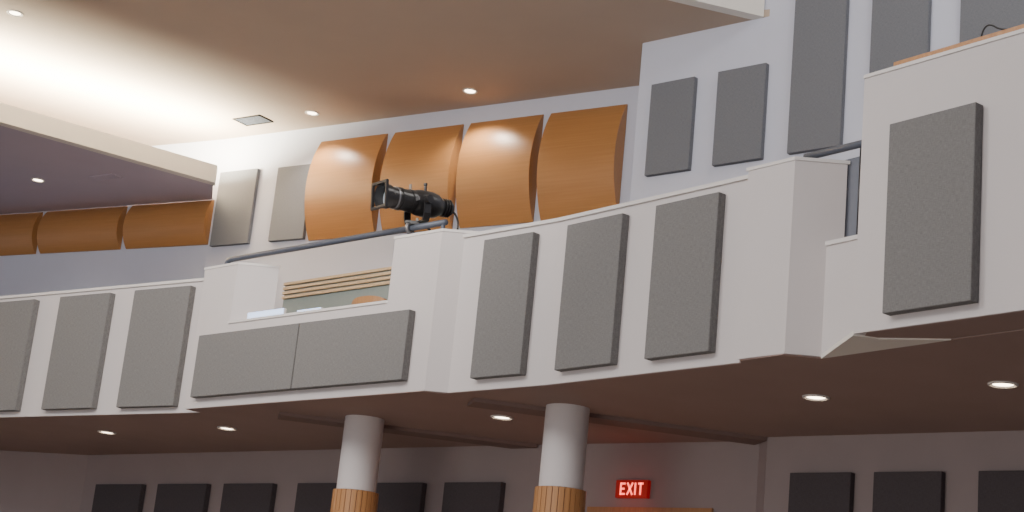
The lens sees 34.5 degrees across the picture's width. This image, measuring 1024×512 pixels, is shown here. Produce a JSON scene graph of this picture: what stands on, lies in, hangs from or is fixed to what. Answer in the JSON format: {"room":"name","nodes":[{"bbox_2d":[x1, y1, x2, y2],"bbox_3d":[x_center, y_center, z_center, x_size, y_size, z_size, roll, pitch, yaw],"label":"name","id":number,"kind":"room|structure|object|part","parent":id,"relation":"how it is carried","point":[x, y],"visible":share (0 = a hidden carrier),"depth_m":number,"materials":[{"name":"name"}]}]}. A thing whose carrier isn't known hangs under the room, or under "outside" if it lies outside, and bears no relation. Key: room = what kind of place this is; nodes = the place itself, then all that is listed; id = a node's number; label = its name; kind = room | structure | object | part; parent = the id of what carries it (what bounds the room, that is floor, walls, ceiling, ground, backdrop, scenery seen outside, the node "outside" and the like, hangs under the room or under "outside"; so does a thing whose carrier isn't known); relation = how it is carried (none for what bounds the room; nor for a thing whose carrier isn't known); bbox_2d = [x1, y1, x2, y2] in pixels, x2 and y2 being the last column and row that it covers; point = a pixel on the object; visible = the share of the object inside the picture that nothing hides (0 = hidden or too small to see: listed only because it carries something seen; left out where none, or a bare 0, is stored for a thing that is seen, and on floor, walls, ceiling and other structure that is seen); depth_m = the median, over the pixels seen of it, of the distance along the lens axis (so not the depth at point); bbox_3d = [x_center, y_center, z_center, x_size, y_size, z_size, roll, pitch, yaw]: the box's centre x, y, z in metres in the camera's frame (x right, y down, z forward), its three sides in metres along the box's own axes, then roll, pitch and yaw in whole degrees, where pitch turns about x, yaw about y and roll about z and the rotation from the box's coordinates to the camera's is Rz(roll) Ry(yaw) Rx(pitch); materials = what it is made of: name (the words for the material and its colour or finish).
{"room":"theater auditorium","nodes":[
{"label":"theater auditorium","id":0,"kind":"room"},
{"bbox_2d":[0,450,88,511],"bbox_3d":[-7.954,3.838,21.585,5.194,2.705,0.150,0,-16,19],"label":"wall","id":1,"kind":"structure","parent":0,"point":[29,481],"depth_m":21.13,"materials":[{"name":"paint"}]},
{"bbox_2d":[0,281,203,416],"bbox_3d":[-5.827,1.174,18.794,6.900,1.380,0.150,-5,-18,35],"label":"wall","id":2,"kind":"structure","parent":0,"point":[34,388],"depth_m":17.68,"materials":[{"name":"paint"}]},
{"bbox_2d":[0,299,39,411],"bbox_3d":[-5.755,1.131,18.605,0.911,1.260,0.076,-5,-18,35],"label":"acoustic panel","id":3,"kind":"object","parent":2,"relation":"attached to","point":[18,319],"visible":1,"depth_m":18.43,"materials":[{"name":"grey fabric"}]},
{"bbox_2d":[41,293,115,410],"bbox_3d":[-4.695,1.038,17.859,0.822,1.260,0.076,-5,-18,35],"label":"acoustic panel","id":4,"kind":"object","parent":2,"relation":"attached to","point":[83,322],"visible":1,"depth_m":17.79,"materials":[{"name":"grey fabric"}]},
{"bbox_2d":[0,278,203,298],"bbox_3d":[-7.791,0.679,20.420,11.900,0.030,0.221,-5,-18,35],"label":"trim","id":5,"kind":"structure","parent":2,"relation":"attached to","point":[196,279],"depth_m":17.92,"materials":[{"name":"white paint"}]},
{"bbox_2d":[116,286,195,407],"bbox_3d":[-3.704,0.950,17.161,0.850,1.260,0.076,-5,-18,35],"label":"acoustic panel","id":6,"kind":"object","parent":2,"relation":"attached to","point":[160,319],"visible":1,"depth_m":17.10,"materials":[{"name":"grey fabric"}]},
{"bbox_2d":[185,303,386,408],"bbox_3d":[-2.107,0.981,15.610,2.976,0.830,0.112,-8,-20,43],"label":"wall","id":7,"kind":"structure","parent":2,"relation":"attached to","point":[368,389],"depth_m":15.59,"materials":[{"name":"paint"}]},
{"bbox_2d":[190,323,299,397],"bbox_3d":[-2.563,1.021,15.902,1.557,0.625,0.076,-8,-20,43],"label":"acoustic panel","id":8,"kind":"object","parent":7,"relation":"attached to","point":[258,360],"visible":1,"depth_m":15.84,"materials":[{"name":"grey fabric"}]},
{"bbox_2d":[227,300,387,323],"bbox_3d":[-1.869,0.541,15.537,2.466,0.025,0.138,-8,-20,43],"label":"trim","id":9,"kind":"structure","parent":7,"relation":"attached to","point":[383,301],"depth_m":15.47,"materials":[{"name":"white paint"}]},
{"bbox_2d":[247,308,285,318],"bbox_3d":[-2.383,0.566,16.020,0.552,0.074,0.041,-8,-20,43],"label":"paper","id":10,"kind":"object","parent":9,"relation":"on","point":[282,310],"visible":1,"depth_m":15.99,"materials":[{"name":"white paper"}]},
{"bbox_2d":[297,307,322,311],"bbox_3d":[-1.906,0.516,15.579,0.342,0.034,0.041,-8,-20,43],"label":"paper","id":11,"kind":"object","parent":9,"relation":"on","point":[320,307],"visible":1,"depth_m":15.55,"materials":[{"name":"white paper"}]},
{"bbox_2d":[291,309,414,389],"bbox_3d":[-1.444,0.855,14.863,1.492,0.625,0.076,-8,-20,43],"label":"acoustic panel","id":12,"kind":"object","parent":7,"relation":"attached to","point":[370,348],"visible":1,"depth_m":14.78,"materials":[{"name":"grey fabric"}]},
{"bbox_2d":[0,125,212,213],"bbox_3d":[-10.390,-1.775,27.268,10.970,0.045,15.480,6,-15,0],"label":"ceiling","id":13,"kind":"structure","parent":0,"point":[65,169],"depth_m":27.78,"materials":[{"name":"paint"}]},
{"bbox_2d":[31,178,44,182],"bbox_3d":[-8.073,-1.288,28.099,0.236,0.014,0.236,6,-15,0],"label":"recessed light","id":14,"kind":"object","parent":13,"relation":"in","point":[39,180],"visible":1,"depth_m":28.10,"materials":[{"name":"white glass"}]},
{"bbox_2d":[88,173,121,180],"bbox_3d":[-6.792,-1.311,27.529,0.600,0.015,0.220,-4,-18,34],"label":"ceiling vent","id":15,"kind":"object","parent":13,"relation":"in","point":[111,176],"visible":1,"depth_m":27.51,"materials":[{"name":"metal"}]},
{"bbox_2d":[0,102,217,185],"bbox_3d":[-10.271,-2.876,23.589,13.555,0.300,0.175,16,-18,-34],"label":"ceiling soffit","id":16,"kind":"structure","parent":13,"relation":"attached to","point":[12,117],"depth_m":26.17,"materials":[{"name":"white paint"}]},
{"bbox_2d":[0,139,223,295],"bbox_3d":[-8.172,1.086,29.398,6.734,6.120,0.200,-3,-17,28],"label":"wall","id":17,"kind":"structure","parent":0,"point":[48,272],"depth_m":28.97,"materials":[{"name":"paint"}]},
{"bbox_2d":[0,212,42,255],"bbox_3d":[-9.570,-0.397,30.422,2.143,0.790,0.182,-3,-17,28],"label":"reflector","id":18,"kind":"object","parent":17,"relation":"attached to","point":[18,232],"visible":1,"depth_m":30.04,"materials":[{"name":"orange wood"}]},
{"bbox_2d":[37,206,127,253],"bbox_3d":[-7.694,-0.482,29.403,1.882,0.790,0.182,-3,-17,28],"label":"reflector","id":19,"kind":"object","parent":17,"relation":"attached to","point":[95,229],"visible":1,"depth_m":29.32,"materials":[{"name":"orange wood"}]},
{"bbox_2d":[123,200,214,248],"bbox_3d":[-5.955,-0.560,28.459,1.801,0.790,0.182,-3,-17,28],"label":"reflector","id":20,"kind":"object","parent":17,"relation":"attached to","point":[180,223],"visible":1,"depth_m":28.38,"materials":[{"name":"orange wood"}]},
{"bbox_2d":[197,264,278,327],"bbox_3d":[-2.754,0.424,16.568,0.857,0.610,0.275,-8,-20,43],"label":"wall pier","id":21,"kind":"object","parent":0,"point":[229,293],"visible":0.79,"depth_m":16.44,"materials":[{"name":"paint"}]},
{"bbox_2d":[204,262,280,269],"bbox_3d":[-2.723,0.119,16.650,0.892,0.025,0.288,-8,-20,43],"label":"trim","id":22,"kind":"structure","parent":21,"relation":"attached to","point":[234,263],"depth_m":16.47,"materials":[{"name":"white paint"}]},
{"bbox_2d":[80,445,538,511],"bbox_3d":[-2.643,3.528,18.437,7.314,2.705,0.150,-7,-19,39],"label":"wall","id":23,"kind":"structure","parent":0,"point":[432,466],"depth_m":18.46,"materials":[{"name":"paint"}]},
{"bbox_2d":[91,484,145,511],"bbox_3d":[-4.909,3.579,20.185,0.907,1.570,0.076,-7,-19,39],"label":"acoustic panel","id":24,"kind":"object","parent":23,"relation":"attached to","point":[107,497],"visible":1,"depth_m":20.28,"materials":[{"name":"grey fabric"}]},
{"bbox_2d":[154,484,210,511],"bbox_3d":[-3.975,3.471,19.431,0.896,1.570,0.076,-7,-19,39],"label":"acoustic panel","id":25,"kind":"object","parent":23,"relation":"attached to","point":[169,497],"visible":1,"depth_m":19.53,"materials":[{"name":"grey fabric"}]},
{"bbox_2d":[220,483,276,511],"bbox_3d":[-3.075,3.366,18.703,0.830,1.570,0.076,-7,-19,39],"label":"acoustic panel","id":26,"kind":"object","parent":23,"relation":"attached to","point":[242,497],"visible":1,"depth_m":18.80,"materials":[{"name":"grey fabric"}]},
{"bbox_2d":[294,483,336,511],"bbox_3d":[-2.196,3.264,17.992,0.628,1.570,0.076,-7,-19,39],"label":"acoustic panel","id":27,"kind":"object","parent":23,"relation":"attached to","point":[310,497],"visible":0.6,"depth_m":18.14,"materials":[{"name":"grey fabric"}]},
{"bbox_2d":[376,483,426,511],"bbox_3d":[-1.248,3.154,17.225,0.677,1.570,0.076,-7,-19,39],"label":"acoustic panel","id":28,"kind":"object","parent":23,"relation":"attached to","point":[393,497],"visible":0.84,"depth_m":17.32,"materials":[{"name":"grey fabric"}]},
{"bbox_2d":[441,482,505,511],"bbox_3d":[-0.454,3.062,16.584,0.761,1.570,0.076,-7,-19,39],"label":"acoustic panel","id":29,"kind":"object","parent":23,"relation":"attached to","point":[457,496],"visible":1,"depth_m":16.70,"materials":[{"name":"grey fabric"}]},
{"bbox_2d":[0,0,769,145],"bbox_3d":[-10.708,-3.456,25.470,34.000,0.100,32.000,6,-15,0],"label":"ceiling","id":30,"kind":"structure","parent":0,"point":[148,72],"depth_m":24.25,"materials":[{"name":"paint"}]},
{"bbox_2d":[7,10,22,16],"bbox_3d":[-7.162,-3.495,23.774,0.236,0.014,0.236,6,-15,0],"label":"recessed light","id":31,"kind":"object","parent":30,"relation":"in","point":[15,13],"visible":1,"depth_m":23.77,"materials":[{"name":"white glass"}]},
{"bbox_2d":[232,114,273,125],"bbox_3d":[-4.294,-2.247,27.352,0.600,0.015,0.350,-4,-18,34],"label":"ceiling vent","id":32,"kind":"object","parent":30,"relation":"in","point":[254,119],"visible":1,"depth_m":27.35,"materials":[{"name":"white metal"}]},
{"bbox_2d":[305,110,318,115],"bbox_3d":[-3.240,-2.310,26.726,0.236,0.014,0.236,6,-15,0],"label":"recessed light","id":33,"kind":"object","parent":30,"relation":"in","point":[309,112],"visible":1,"depth_m":26.72,"materials":[{"name":"white glass"}]},
{"bbox_2d":[462,88,477,93],"bbox_3d":[-0.638,-2.498,25.047,0.236,0.014,0.236,6,-15,0],"label":"recessed light","id":34,"kind":"object","parent":30,"relation":"in","point":[466,90],"visible":1,"depth_m":25.04,"materials":[{"name":"white glass"}]},
{"bbox_2d":[203,86,638,308],"bbox_3d":[-1.727,0.709,25.572,8.299,6.120,0.200,-4,-18,32],"label":"wall","id":35,"kind":"structure","parent":0,"point":[269,152],"depth_m":26.61,"materials":[{"name":"paint"}]},
{"bbox_2d":[210,168,259,246],"bbox_3d":[-4.676,-0.813,27.850,0.842,1.310,0.076,-4,-18,32],"label":"acoustic panel","id":36,"kind":"object","parent":35,"relation":"attached to","point":[237,190],"visible":1,"depth_m":27.80,"materials":[{"name":"grey fabric"}]},
{"bbox_2d":[268,164,310,241],"bbox_3d":[-3.631,-0.872,27.180,0.736,1.280,0.076,-4,-18,32],"label":"acoustic panel","id":37,"kind":"object","parent":35,"relation":"attached to","point":[287,223],"visible":0.89,"depth_m":27.15,"materials":[{"name":"grey fabric"}]},
{"bbox_2d":[305,134,387,240],"bbox_3d":[-2.710,-1.138,26.541,1.352,1.700,0.262,-4,-18,32],"label":"acoustic panel","id":38,"kind":"object","parent":35,"relation":"attached to","point":[342,172],"visible":0.92,"depth_m":26.45,"materials":[{"name":"orange wood"}]},
{"bbox_2d":[379,124,463,232],"bbox_3d":[-1.453,-1.226,25.741,1.313,1.700,0.262,-4,-18,32],"label":"reflector","id":39,"kind":"object","parent":35,"relation":"attached to","point":[430,156],"visible":0.75,"depth_m":25.69,"materials":[{"name":"orange wood"}]},
{"bbox_2d":[456,114,543,227],"bbox_3d":[-0.222,-1.312,24.957,1.312,1.700,0.262,-4,-18,32],"label":"acoustic panel","id":40,"kind":"object","parent":35,"relation":"attached to","point":[496,175],"visible":0.95,"depth_m":24.86,"materials":[{"name":"orange wood"}]},
{"bbox_2d":[537,104,627,220],"bbox_3d":[0.997,-1.397,24.182,1.299,1.700,0.262,-4,-18,32],"label":"acoustic panel","id":41,"kind":"object","parent":35,"relation":"attached to","point":[580,164],"visible":0.92,"depth_m":24.10,"materials":[{"name":"orange wood"}]},
{"bbox_2d":[377,231,467,393],"bbox_3d":[-0.704,0.517,14.511,0.912,1.424,0.262,-8,-20,43],"label":"wall pier","id":42,"kind":"object","parent":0,"point":[426,268],"visible":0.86,"depth_m":14.40,"materials":[{"name":"paint"}]},
{"bbox_2d":[393,228,478,238],"bbox_3d":[-0.633,-0.179,14.697,0.947,0.025,0.275,-8,-20,43],"label":"trim","id":43,"kind":"structure","parent":42,"relation":"attached to","point":[442,229],"depth_m":14.57,"materials":[{"name":"white paint"}]},
{"bbox_2d":[224,219,447,263],"bbox_3d":[-1.751,-0.098,15.698,3.188,0.118,0.057,-8,-20,43],"label":"rail","id":44,"kind":"object","parent":43,"relation":"on","point":[444,222],"visible":0.91,"depth_m":15.57,"materials":[{"name":"grey metal"}]},
{"bbox_2d":[370,179,458,233],"bbox_3d":[-0.872,-0.431,14.997,0.414,0.524,0.884,-8,-20,41],"label":"spotlight","id":45,"kind":"object","parent":44,"relation":"attached to","point":[425,204],"visible":0.91,"depth_m":14.88,"materials":[{"name":"black metal"}]},
{"bbox_3d":[-1.185,-0.546,14.771,0.026,0.252,0.252,11,-15,-37],"label":"gel frame","id":46,"kind":"part","parent":45,"relation":"part of","materials":[{"name":"black metal"}]},
{"bbox_3d":[-0.745,-0.512,14.878,0.079,0.080,0.043,11,-15,-37],"label":"yoke knob","id":47,"kind":"part","parent":45,"relation":"part of","materials":[{"name":"black plastic"}]},
{"bbox_2d":[448,222,559,392],"bbox_3d":[-0.023,0.461,13.957,1.141,1.380,0.150,-9,-21,43],"label":"wall","id":48,"kind":"structure","parent":0,"point":[460,380],"depth_m":13.84,"materials":[{"name":"paint"}]},
{"bbox_2d":[470,232,538,379],"bbox_3d":[-0.062,0.421,13.839,0.583,1.210,0.076,-9,-21,43],"label":"acoustic panel","id":49,"kind":"object","parent":48,"relation":"attached to","point":[508,270],"visible":1,"depth_m":13.78,"materials":[{"name":"grey fabric"}]},
{"bbox_2d":[0,329,1023,454],"bbox_3d":[-2.841,2.252,19.123,39.072,0.065,10.582,-5,-18,35],"label":"ceiling","id":50,"kind":"structure","parent":0,"point":[937,387],"depth_m":13.76,"materials":[{"name":"brown paint"}]},
{"bbox_2d":[98,430,115,434],"bbox_3d":[-4.586,1.999,18.678,0.212,0.014,0.212,6,-15,0],"label":"recessed light","id":51,"kind":"object","parent":50,"relation":"in","point":[99,431],"visible":1,"depth_m":18.66,"materials":[{"name":"white glass"}]},
{"bbox_2d":[217,426,236,430],"bbox_3d":[-3.013,1.825,17.436,0.212,0.014,0.212,6,-15,0],"label":"recessed light","id":52,"kind":"object","parent":50,"relation":"in","point":[218,427],"visible":1,"depth_m":17.42,"materials":[{"name":"white glass"}]},
{"bbox_2d":[278,412,537,448],"bbox_3d":[-1.029,1.740,16.342,2.566,0.035,0.300,8,-15,-9],"label":"beam","id":53,"kind":"structure","parent":50,"relation":"attached to","point":[287,416],"depth_m":16.29,"materials":[{"name":"paint"}]},
{"bbox_2d":[491,415,512,419],"bbox_3d":[-0.092,1.474,15.031,0.212,0.014,0.212,6,-15,0],"label":"recessed light","id":54,"kind":"object","parent":50,"relation":"in","point":[498,417],"visible":1,"depth_m":15.02,"materials":[{"name":"white glass"}]},
{"bbox_2d":[467,397,766,444],"bbox_3d":[0.939,1.466,14.578,2.671,0.035,0.300,9,-15,-11],"label":"beam","id":55,"kind":"structure","parent":50,"relation":"attached to","point":[489,404],"depth_m":14.53,"materials":[{"name":"paint"}]},
{"bbox_2d":[802,394,829,400],"bbox_3d":[2.338,1.092,12.694,0.212,0.014,0.212,6,-15,0],"label":"recessed light","id":56,"kind":"object","parent":50,"relation":"in","point":[813,397],"visible":1,"depth_m":12.69,"materials":[{"name":"white glass"}]},
{"bbox_2d":[987,381,1018,388],"bbox_3d":[3.447,0.905,11.584,0.212,0.014,0.212,6,-15,0],"label":"recessed light","id":57,"kind":"object","parent":50,"relation":"in","point":[996,384],"visible":1,"depth_m":11.58,"materials":[{"name":"white glass"}]},
{"bbox_2d":[545,180,747,384],"bbox_3d":[1.064,0.256,12.783,0.152,1.380,2.100,18,-19,-38],"label":"wall","id":58,"kind":"structure","parent":0,"point":[640,215],"depth_m":12.68,"materials":[{"name":"paint"}]},
{"bbox_2d":[554,213,628,371],"bbox_3d":[0.632,0.295,13.110,0.076,1.210,0.646,18,-19,-38],"label":"acoustic panel","id":59,"kind":"object","parent":58,"relation":"attached to","point":[595,250],"visible":1,"depth_m":13.04,"materials":[{"name":"grey fabric"}]},
{"bbox_2d":[463,175,747,237],"bbox_3d":[0.753,-0.348,13.381,0.268,0.030,3.240,18,-19,-39],"label":"trim","id":60,"kind":"structure","parent":58,"relation":"on","point":[745,177],"depth_m":13.21,"materials":[{"name":"white paint"}]},
{"bbox_2d":[644,192,725,360],"bbox_3d":[1.292,0.158,12.350,0.076,1.210,0.656,18,-19,-38],"label":"acoustic panel","id":61,"kind":"object","parent":58,"relation":"attached to","point":[688,233],"visible":1,"depth_m":12.29,"materials":[{"name":"grey fabric"}]},
{"bbox_2d":[746,156,849,170],"bbox_3d":[2.056,-0.647,11.883,0.290,0.025,0.725,17,-19,-37],"label":"trim","id":62,"kind":"structure","parent":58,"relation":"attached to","point":[794,157],"depth_m":11.72,"materials":[{"name":"white paint"}]},
{"bbox_2d":[536,442,759,511],"bbox_3d":[1.181,3.098,15.395,2.502,2.705,0.150,-6,-19,37],"label":"wall","id":63,"kind":"structure","parent":0,"point":[719,476],"depth_m":15.37,"materials":[{"name":"paint"}]},
{"bbox_2d":[615,480,650,498],"bbox_3d":[1.143,2.206,15.604,0.362,0.170,0.065,-6,-19,37],"label":"exit sign","id":64,"kind":"object","parent":63,"relation":"attached to","point":[625,489],"visible":1,"depth_m":15.57,"materials":[{"name":"red plastic"}]},
{"bbox_2d":[587,507,713,511],"bbox_3d":[1.195,3.368,15.204,1.384,2.090,0.080,-6,-19,37],"label":"door","id":65,"kind":"structure","parent":63,"relation":"in","point":[589,509],"depth_m":15.46,"materials":[{"name":"brown wood"}]},
{"bbox_2d":[669,0,764,19],"bbox_3d":[-10.771,-7.360,17.718,30.000,3.601,0.170,10,-16,-16],"label":"wall","id":66,"kind":"structure","parent":0,"point":[749,9],"depth_m":21.29,"materials":[{"name":"white paint"}]},
{"bbox_2d":[756,437,767,511],"bbox_3d":[2.195,2.964,14.517,0.147,2.705,0.330,7,-15,-4],"label":"wall","id":67,"kind":"structure","parent":0,"point":[763,446],"depth_m":14.73,"materials":[{"name":"paint"}]},
{"bbox_2d":[737,160,847,359],"bbox_3d":[1.986,0.041,11.698,0.275,1.406,0.691,17,-19,-37],"label":"wall pier","id":68,"kind":"object","parent":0,"point":[794,207],"visible":1,"depth_m":11.62,"materials":[{"name":"paint"}]},
{"bbox_2d":[630,0,960,200],"bbox_3d":[4.287,-2.033,20.265,6.639,9.820,0.201,-7,-19,39],"label":"wall","id":69,"kind":"structure","parent":0,"point":[703,54],"depth_m":21.35,"materials":[{"name":"paint"}]},
{"bbox_2d":[644,76,697,176],"bbox_3d":[2.106,-1.709,21.847,0.695,1.290,0.076,-7,-19,39],"label":"acoustic panel","id":70,"kind":"object","parent":69,"relation":"attached to","point":[669,149],"visible":1,"depth_m":21.80,"materials":[{"name":"grey fabric"}]},
{"bbox_2d":[712,63,768,166],"bbox_3d":[2.930,-1.808,21.167,0.727,1.290,0.076,-7,-19,39],"label":"acoustic panel","id":71,"kind":"object","parent":69,"relation":"attached to","point":[741,98],"visible":1,"depth_m":21.12,"materials":[{"name":"grey fabric"}]},
{"bbox_2d":[787,0,849,154],"bbox_3d":[3.846,-2.555,20.638,0.738,2.610,0.076,-7,-19,39],"label":"acoustic panel","id":72,"kind":"object","parent":69,"relation":"attached to","point":[820,36],"visible":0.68,"depth_m":20.51,"materials":[{"name":"grey fabric"}]},
{"bbox_2d":[869,0,931,72],"bbox_3d":[4.742,-3.142,20.070,0.757,2.500,0.076,-7,-19,39],"label":"acoustic panel","id":73,"kind":"object","parent":69,"relation":"attached to","point":[900,29],"visible":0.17,"depth_m":19.93,"materials":[{"name":"grey fabric"}]},
{"bbox_2d":[959,0,1023,42],"bbox_3d":[5.681,-3.350,19.329,0.855,2.300,0.076,-7,-19,39],"label":"acoustic panel","id":74,"kind":"object","parent":69,"relation":"attached to","point":[975,15],"visible":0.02,"depth_m":19.21,"materials":[{"name":"grey fabric"}]},
{"bbox_2d":[821,240,954,353],"bbox_3d":[2.567,0.239,11.022,0.150,0.795,1.173,16,-18,-33],"label":"wall","id":75,"kind":"structure","parent":0,"point":[840,269],"depth_m":11.34,"materials":[{"name":"paint"}]},
{"bbox_2d":[821,331,950,358],"bbox_3d":[2.289,0.558,10.787,0.408,0.032,1.123,16,-18,-33],"label":"trim","id":76,"kind":"structure","parent":75,"relation":"attached to","point":[852,343],"depth_m":10.76,"materials":[{"name":"white paint"}]},
{"bbox_2d":[763,430,1023,511],"bbox_3d":[3.106,2.823,13.649,2.370,2.705,0.150,-7,-19,39],"label":"wall","id":77,"kind":"structure","parent":0,"point":[961,455],"depth_m":13.87,"materials":[{"name":"paint"}]},
{"bbox_2d":[788,472,854,511],"bbox_3d":[2.591,2.648,13.995,0.589,1.620,0.076,-7,-19,39],"label":"acoustic panel","id":78,"kind":"object","parent":77,"relation":"attached to","point":[824,491],"visible":1,"depth_m":14.11,"materials":[{"name":"grey fabric"}]},
{"bbox_2d":[872,471,944,511],"bbox_3d":[3.218,2.574,13.481,0.610,1.620,0.076,-7,-19,39],"label":"acoustic panel","id":79,"kind":"object","parent":77,"relation":"attached to","point":[922,491],"visible":1,"depth_m":13.60,"materials":[{"name":"grey fabric"}]},
{"bbox_2d":[978,470,1023,511],"bbox_3d":[3.912,2.491,12.912,0.559,1.620,0.076,-7,-19,39],"label":"acoustic panel","id":80,"kind":"object","parent":77,"relation":"attached to","point":[998,491],"visible":1,"depth_m":13.11,"materials":[{"name":"grey fabric"}]},
{"bbox_2d":[853,33,1023,334],"bbox_3d":[2.727,-0.418,10.362,0.150,1.750,1.276,17,-18,-36],"label":"wall box","id":81,"kind":"object","parent":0,"point":[990,75],"visible":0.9,"depth_m":10.25,"materials":[{"name":"paint"}]},
{"bbox_2d":[882,102,982,315],"bbox_3d":[2.614,-0.285,10.260,0.076,1.260,0.667,17,-18,-35],"label":"acoustic panel","id":82,"kind":"object","parent":81,"relation":"attached to","point":[932,234],"visible":1,"depth_m":10.20,"materials":[{"name":"grey fabric"}]},
{"bbox_2d":[865,311,1023,338],"bbox_3d":[3.708,0.208,9.000,0.408,0.041,5.150,16,-18,-35],"label":"ceiling","id":83,"kind":"structure","parent":0,"point":[1011,321],"depth_m":10.17,"materials":[{"name":"brown paint"}]},
{"bbox_3d":[-2.253,2.414,19.946,28.000,0.160,27.900,6,-15,0],"label":"floor","id":84,"kind":"structure","parent":0,"visible":0},
{"bbox_2d":[282,266,391,312],"bbox_3d":[-0.715,0.888,17.434,5.558,1.777,0.130,-8,-20,43],"label":"wall","id":85,"kind":"structure","parent":84,"relation":"on","point":[341,289],"depth_m":18.83,"materials":[{"name":"beige wood"}]},
{"bbox_2d":[352,296,386,304],"bbox_3d":[-1.310,0.907,16.092,0.480,0.935,0.540,-8,-20,43],"label":"seat","id":86,"kind":"object","parent":84,"relation":"on","point":[363,299],"visible":0.06,"depth_m":15.99,"materials":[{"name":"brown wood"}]},
{"bbox_3d":[-1.051,5.457,17.360,25.000,1.250,23.600,6,-15,0],"label":"floor","id":87,"kind":"structure","parent":0,"visible":0},
{"bbox_2d":[330,415,384,511],"bbox_3d":[-1.548,2.865,15.559,0.440,2.710,0.440,6,-15,0],"label":"column","id":88,"kind":"structure","parent":87,"relation":"on","point":[355,491],"depth_m":15.64,"materials":[{"name":"paint"}]},
{"bbox_2d":[533,403,589,511],"bbox_3d":[0.352,2.604,13.876,0.440,2.710,0.440,6,-15,0],"label":"column","id":89,"kind":"structure","parent":87,"relation":"on","point":[565,435],"depth_m":13.95,"materials":[{"name":"paint"}]},
{"bbox_3d":[4.660,-0.269,8.340,1.820,0.795,2.340,6,-15,0],"label":"wall","id":90,"kind":"structure","parent":0,"visible":0},
{"bbox_2d":[825,234,857,245],"bbox_3d":[3.905,-0.472,9.468,0.225,0.030,5.439,16,-18,-35],"label":"trim","id":91,"kind":"structure","parent":90,"relation":"on","point":[854,237],"depth_m":11.43,"materials":[{"name":"white paint"}]},
{"bbox_2d":[803,140,861,236],"bbox_3d":[2.447,-0.461,11.513,0.111,0.722,1.032,17,-19,-36],"label":"rail","id":92,"kind":"object","parent":91,"relation":"on","point":[853,170],"visible":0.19,"depth_m":11.64,"materials":[{"name":"grey metal"}]},
{"bbox_3d":[2.554,-0.436,11.415,0.012,0.625,0.700,16,-18,-33],"label":"glass panel","id":93,"kind":"part","parent":92,"relation":"part of","materials":[{"name":"clear glass"}]},
{"bbox_3d":[2.436,-0.440,11.543,0.032,0.695,0.032,6,-15,0],"label":"rail post","id":94,"kind":"part","parent":92,"relation":"part of","materials":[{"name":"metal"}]},
{"bbox_3d":[4.671,-0.874,7.932,1.120,1.750,1.440,6,-15,0],"label":"wall box","id":95,"kind":"object","parent":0,"visible":0},
{"bbox_2d":[864,28,1023,78],"bbox_3d":[3.849,-1.513,9.299,0.179,0.025,4.624,17,-18,-35],"label":"trim","id":96,"kind":"structure","parent":95,"relation":"on","point":[1019,31],"depth_m":10.52,"materials":[{"name":"white paint"}]},
{"bbox_2d":[894,24,1023,65],"bbox_3d":[3.930,-1.565,9.244,0.099,0.059,4.424,17,-18,-35],"label":"wooden rail","id":97,"kind":"object","parent":96,"relation":"on","point":[1018,27],"visible":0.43,"depth_m":10.52,"materials":[{"name":"brown wood"}]},
{"bbox_2d":[980,24,1005,36],"bbox_3d":[3.046,-1.427,10.369,0.035,0.082,0.263,17,-19,-37],"label":"cable","id":98,"kind":"object","parent":97,"relation":"on","point":[988,24],"visible":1,"depth_m":10.39,"materials":[{"name":"black rubber"}]}
]}

